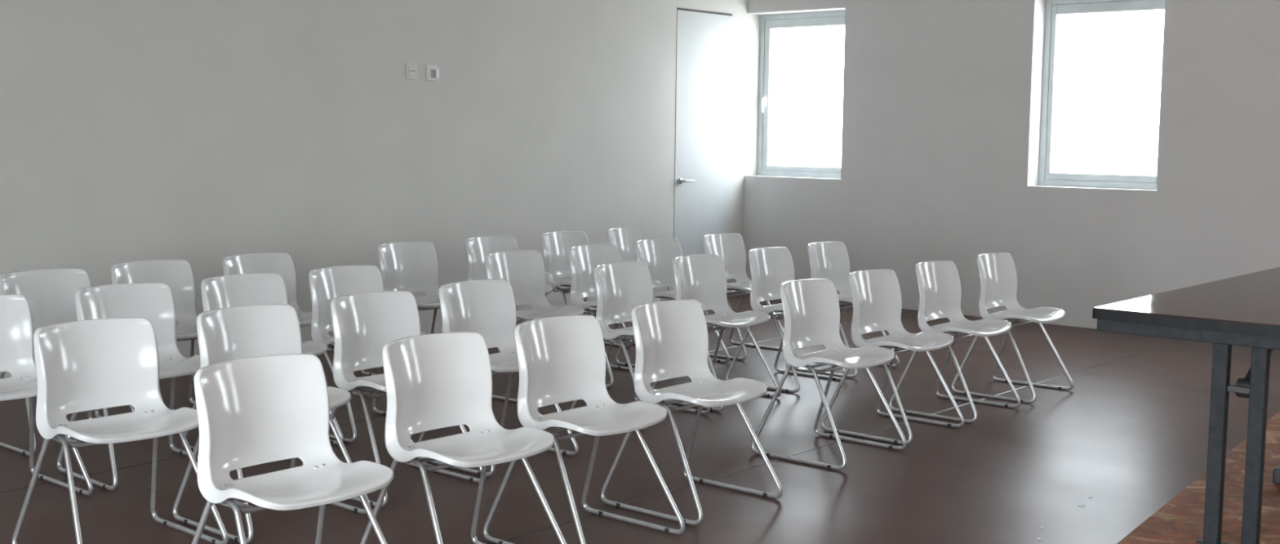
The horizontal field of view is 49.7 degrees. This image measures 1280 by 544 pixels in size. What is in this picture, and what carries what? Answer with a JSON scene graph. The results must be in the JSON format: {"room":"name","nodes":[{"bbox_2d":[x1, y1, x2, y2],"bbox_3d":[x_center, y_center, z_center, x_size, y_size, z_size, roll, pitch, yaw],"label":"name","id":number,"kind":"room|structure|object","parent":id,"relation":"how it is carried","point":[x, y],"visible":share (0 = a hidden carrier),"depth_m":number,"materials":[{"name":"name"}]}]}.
{"room":"lecture room","nodes":[
{"label":"lecture room","id":0,"kind":"room"},
{"bbox_2d":[0,0,759,377],"bbox_3d":[-3.096,-1.074,8.374,0.320,3.350,12.740,6,8,41],"label":"wall","id":1,"kind":"structure","parent":0,"point":[202,133],"depth_m":9.34,"materials":[{"name":"paint"}]},
{"bbox_2d":[405,62,417,79],"bbox_3d":[-1.617,-1.425,9.799,0.013,0.116,0.104,6,8,41],"label":"light switch","id":2,"kind":"object","parent":1,"relation":"attached to","point":[411,68],"visible":1,"depth_m":9.79,"materials":[{"name":"plastic"}]},
{"bbox_2d":[426,63,439,80],"bbox_3d":[-1.490,-1.433,9.933,0.030,0.116,0.104,6,8,41],"label":"thermostat","id":3,"kind":"object","parent":1,"relation":"attached to","point":[432,71],"visible":1,"depth_m":9.94,"materials":[{"name":"plastic"}]},
{"bbox_2d":[674,7,732,280],"bbox_3d":[0.591,-1.043,12.367,0.072,2.553,0.785,6,8,41],"label":"door","id":4,"kind":"structure","parent":1,"relation":"in","point":[704,37],"depth_m":12.35,"materials":[{"name":"paint"}]},
{"bbox_2d":[0,291,1279,543],"bbox_3d":[1.014,1.099,5.005,11.240,0.200,12.740,6,8,41],"label":"floor","id":5,"kind":"structure","parent":0,"point":[1131,433],"depth_m":6.21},
{"bbox_2d":[0,293,93,495],"bbox_3d":[-2.564,0.509,5.481,0.519,0.795,0.553,6,8,41],"label":"chair","id":6,"kind":"object","parent":5,"relation":"on","point":[17,357],"visible":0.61,"depth_m":5.66,"materials":[{"name":"white plastic"}]},
{"bbox_2d":[0,267,134,455],"bbox_3d":[-2.737,0.401,6.532,0.519,0.795,0.553,6,8,41],"label":"chair","id":7,"kind":"object","parent":5,"relation":"on","point":[50,293],"visible":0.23,"depth_m":6.64,"materials":[{"name":"white plastic"}]},
{"bbox_2d":[11,316,228,543],"bbox_3d":[-1.826,0.584,4.833,0.519,0.795,0.553,6,8,42],"label":"chair","id":8,"kind":"object","parent":5,"relation":"on","point":[90,364],"visible":0.94,"depth_m":4.90,"materials":[{"name":"white plastic"}]},
{"bbox_2d":[57,282,199,490],"bbox_3d":[-2.146,0.465,5.963,0.519,0.795,0.553,6,8,42],"label":"chair","id":9,"kind":"object","parent":5,"relation":"on","point":[153,301],"visible":0.5,"depth_m":6.08,"materials":[{"name":"white plastic"}]},
{"bbox_2d":[94,258,197,417],"bbox_3d":[-2.407,0.352,7.046,0.519,0.795,0.553,6,8,42],"label":"chair","id":10,"kind":"object","parent":5,"relation":"on","point":[178,273],"visible":0.32,"depth_m":7.21,"materials":[{"name":"white plastic"}]},
{"bbox_2d":[182,272,343,451],"bbox_3d":[-1.758,0.423,6.423,0.519,0.795,0.553,6,8,42],"label":"chair","id":11,"kind":"object","parent":5,"relation":"on","point":[221,291],"visible":0.37,"depth_m":6.52,"materials":[{"name":"white plastic"}]},
{"bbox_2d":[172,303,370,543],"bbox_3d":[-1.404,0.546,5.257,0.519,0.795,0.553,6,8,41],"label":"chair","id":12,"kind":"object","parent":5,"relation":"on","point":[229,333],"visible":0.44,"depth_m":5.34,"materials":[{"name":"white plastic"}]},
{"bbox_2d":[222,252,333,373],"bbox_3d":[-1.986,0.310,7.508,0.519,0.795,0.553,6,8,40],"label":"chair","id":13,"kind":"object","parent":5,"relation":"on","point":[282,263],"visible":0.27,"depth_m":7.65,"materials":[{"name":"white plastic"}]},
{"bbox_2d":[191,353,393,543],"bbox_3d":[-1.028,0.671,4.065,0.519,0.795,0.553,6,8,41],"label":"chair","id":14,"kind":"object","parent":5,"relation":"on","point":[252,411],"visible":1,"depth_m":4.13,"materials":[{"name":"white plastic"}]},
{"bbox_2d":[308,264,425,442],"bbox_3d":[-1.371,0.382,6.869,0.519,0.795,0.553,5,8,40],"label":"chair","id":15,"kind":"object","parent":5,"relation":"on","point":[326,283],"visible":0.38,"depth_m":6.89,"materials":[{"name":"white plastic"}]},
{"bbox_2d":[360,240,439,375],"bbox_3d":[-1.326,0.227,8.403,0.519,0.795,0.553,6,8,41],"label":"chair","id":16,"kind":"object","parent":5,"relation":"on","point":[412,267],"visible":0.52,"depth_m":8.53,"materials":[{"name":"white plastic"}]},
{"bbox_2d":[328,290,485,507],"bbox_3d":[-1.015,0.500,5.751,0.519,0.795,0.553,6,8,41],"label":"chair","id":17,"kind":"object","parent":5,"relation":"on","point":[362,323],"visible":0.57,"depth_m":5.81,"materials":[{"name":"white plastic"}]},
{"bbox_2d":[360,331,566,543],"bbox_3d":[-0.583,0.625,4.569,0.519,0.795,0.553,6,8,42],"label":"chair","id":18,"kind":"object","parent":5,"relation":"on","point":[434,380],"visible":1,"depth_m":4.64,"materials":[{"name":"white plastic"}]},
{"bbox_2d":[416,279,578,476],"bbox_3d":[-0.647,0.453,6.257,0.519,0.795,0.553,6,8,41],"label":"chair","id":19,"kind":"object","parent":5,"relation":"on","point":[486,307],"visible":0.51,"depth_m":6.38,"materials":[{"name":"white plastic"}]},
{"bbox_2d":[466,235,552,352],"bbox_3d":[-0.867,0.176,8.959,0.519,0.795,0.553,6,8,42],"label":"chair","id":20,"kind":"object","parent":5,"relation":"on","point":[477,247],"visible":0.32,"depth_m":9.01,"materials":[{"name":"white plastic"}]},
{"bbox_2d":[484,249,583,402],"bbox_3d":[-0.619,0.292,7.848,0.519,0.795,0.553,6,8,41],"label":"chair","id":21,"kind":"object","parent":5,"relation":"on","point":[524,269],"visible":0.66,"depth_m":7.98,"materials":[{"name":"white plastic"}]},
{"bbox_2d":[483,315,684,543],"bbox_3d":[-0.199,0.582,5.035,0.519,0.795,0.553,6,8,41],"label":"chair","id":22,"kind":"object","parent":5,"relation":"on","point":[561,358],"visible":0.98,"depth_m":5.11,"materials":[{"name":"white plastic"}]},
{"bbox_2d":[541,230,631,347],"bbox_3d":[-0.418,0.130,9.463,0.519,0.795,0.553,6,8,41],"label":"chair","id":23,"kind":"object","parent":5,"relation":"on","point":[556,244],"visible":0.42,"depth_m":9.53,"materials":[{"name":"white plastic"}]},
{"bbox_2d":[568,244,659,387],"bbox_3d":[-0.178,0.245,8.358,0.519,0.795,0.553,6,8,41],"label":"chair","id":24,"kind":"object","parent":5,"relation":"on","point":[584,259],"visible":0.45,"depth_m":8.41,"materials":[{"name":"white plastic"}]},
{"bbox_2d":[604,226,671,346],"bbox_3d":[0.013,0.088,9.924,0.519,0.795,0.553,6,8,41],"label":"chair","id":25,"kind":"object","parent":5,"relation":"on","point":[624,237],"visible":0.2,"depth_m":10.04,"materials":[{"name":"white plastic"}]},
{"bbox_2d":[570,261,710,430],"bbox_3d":[0.008,0.362,7.223,0.519,0.795,0.553,5,7,39],"label":"chair","id":26,"kind":"object","parent":5,"relation":"on","point":[620,286],"visible":0.59,"depth_m":7.31,"materials":[{"name":"white plastic"}]},
{"bbox_2d":[615,238,729,367],"bbox_3d":[0.215,0.197,8.873,0.519,0.795,0.553,6,8,41],"label":"chair","id":27,"kind":"object","parent":5,"relation":"on","point":[659,255],"visible":0.38,"depth_m":8.99,"materials":[{"name":"white plastic"}]},
{"bbox_2d":[600,299,782,524],"bbox_3d":[0.215,0.534,5.556,0.519,0.795,0.553,6,8,41],"label":"chair","id":28,"kind":"object","parent":5,"relation":"on","point":[671,338],"visible":1,"depth_m":5.63,"materials":[{"name":"white plastic"}]},
{"bbox_2d":[652,253,781,411],"bbox_3d":[0.428,0.318,7.710,0.519,0.795,0.553,6,8,41],"label":"chair","id":29,"kind":"object","parent":5,"relation":"on","point":[702,278],"visible":0.79,"depth_m":7.82,"materials":[{"name":"white plastic"}]},
{"bbox_2d":[702,233,783,359],"bbox_3d":[0.670,0.151,9.378,0.519,0.795,0.553,5,8,40],"label":"chair","id":30,"kind":"object","parent":5,"relation":"on","point":[731,247],"visible":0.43,"depth_m":9.53,"materials":[{"name":"white plastic"}]},
{"bbox_2d":[725,247,846,392],"bbox_3d":[0.885,0.267,8.261,0.519,0.795,0.553,5,7,39],"label":"chair","id":31,"kind":"object","parent":5,"relation":"on","point":[770,267],"visible":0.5,"depth_m":8.36,"materials":[{"name":"white plastic"}]},
{"bbox_2d":[751,278,906,469],"bbox_3d":[0.893,0.451,6.450,0.519,0.795,0.553,6,8,41],"label":"chair","id":32,"kind":"object","parent":5,"relation":"on","point":[811,307],"visible":1,"depth_m":6.53,"materials":[{"name":"white plastic"}]},
{"bbox_2d":[785,241,899,377],"bbox_3d":[1.296,0.221,8.759,0.519,0.795,0.553,5,7,39],"label":"chair","id":33,"kind":"object","parent":5,"relation":"on","point":[828,260],"visible":0.46,"depth_m":8.89,"materials":[{"name":"white plastic"}]},
{"bbox_2d":[821,268,964,444],"bbox_3d":[1.286,0.403,6.965,0.519,0.795,0.553,6,8,41],"label":"chair","id":34,"kind":"object","parent":5,"relation":"on","point":[876,294],"visible":0.98,"depth_m":7.05,"materials":[{"name":"white plastic"}]},
{"bbox_2d":[888,260,1021,422],"bbox_3d":[1.720,0.355,7.486,0.519,0.795,0.553,5,8,40],"label":"chair","id":35,"kind":"object","parent":5,"relation":"on","point":[939,282],"visible":0.96,"depth_m":7.58,"materials":[{"name":"white plastic"}]},
{"bbox_2d":[951,253,1073,403],"bbox_3d":[2.181,0.305,8.034,0.519,0.795,0.553,5,8,40],"label":"chair","id":36,"kind":"object","parent":5,"relation":"on","point":[997,271],"visible":0.96,"depth_m":8.13,"materials":[{"name":"white plastic"}]},
{"bbox_2d":[1116,411,1279,543],"bbox_3d":[3.062,1.102,3.227,5.170,0.200,12.060,6,8,41],"label":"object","id":37,"kind":"structure","parent":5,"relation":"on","point":[1180,520],"depth_m":4.81,"materials":[{"name":"brown wood"}]},
{"bbox_2d":[1092,266,1279,543],"bbox_3d":[2.552,0.437,5.115,0.915,0.730,2.230,6,8,41],"label":"folding table","id":38,"kind":"object","parent":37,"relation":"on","point":[1242,310],"visible":1,"depth_m":4.36,"materials":[{"name":"brown laminate"}]},
{"bbox_2d":[1272,465,1279,484],"bbox_3d":[2.496,0.771,5.122,0.260,0.062,0.100,6,8,41],"label":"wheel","id":39,"kind":"object","parent":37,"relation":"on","point":[1276,473],"visible":1,"depth_m":5.16,"materials":[{"name":"grey plastic"}]},
{"bbox_2d":[743,0,1279,328],"bbox_3d":[5.216,-1.083,9.400,10.920,3.350,0.320,6,8,41],"label":"wall","id":40,"kind":"structure","parent":0,"point":[942,102],"depth_m":11.12,"materials":[{"name":"paint"}]},
{"bbox_2d":[756,9,844,177],"bbox_3d":[1.521,-1.615,12.628,1.055,1.493,0.126,6,8,41],"label":"window","id":41,"kind":"structure","parent":40,"relation":"in","point":[828,18],"depth_m":12.86,"materials":[{"name":"paint"}]},
{"bbox_2d":[492,339,1182,543],"bbox_3d":[0.132,0.912,5.754,0.012,0.003,12.080,6,8,41],"label":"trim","id":42,"kind":"structure","parent":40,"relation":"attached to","point":[1180,340],"depth_m":6.33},
{"bbox_2d":[1038,0,1165,189],"bbox_3d":[3.654,-1.408,10.826,1.035,1.493,0.080,6,8,41],"label":"window","id":43,"kind":"structure","parent":40,"relation":"in","point":[1054,8],"depth_m":11.02,"materials":[{"name":"paint"}]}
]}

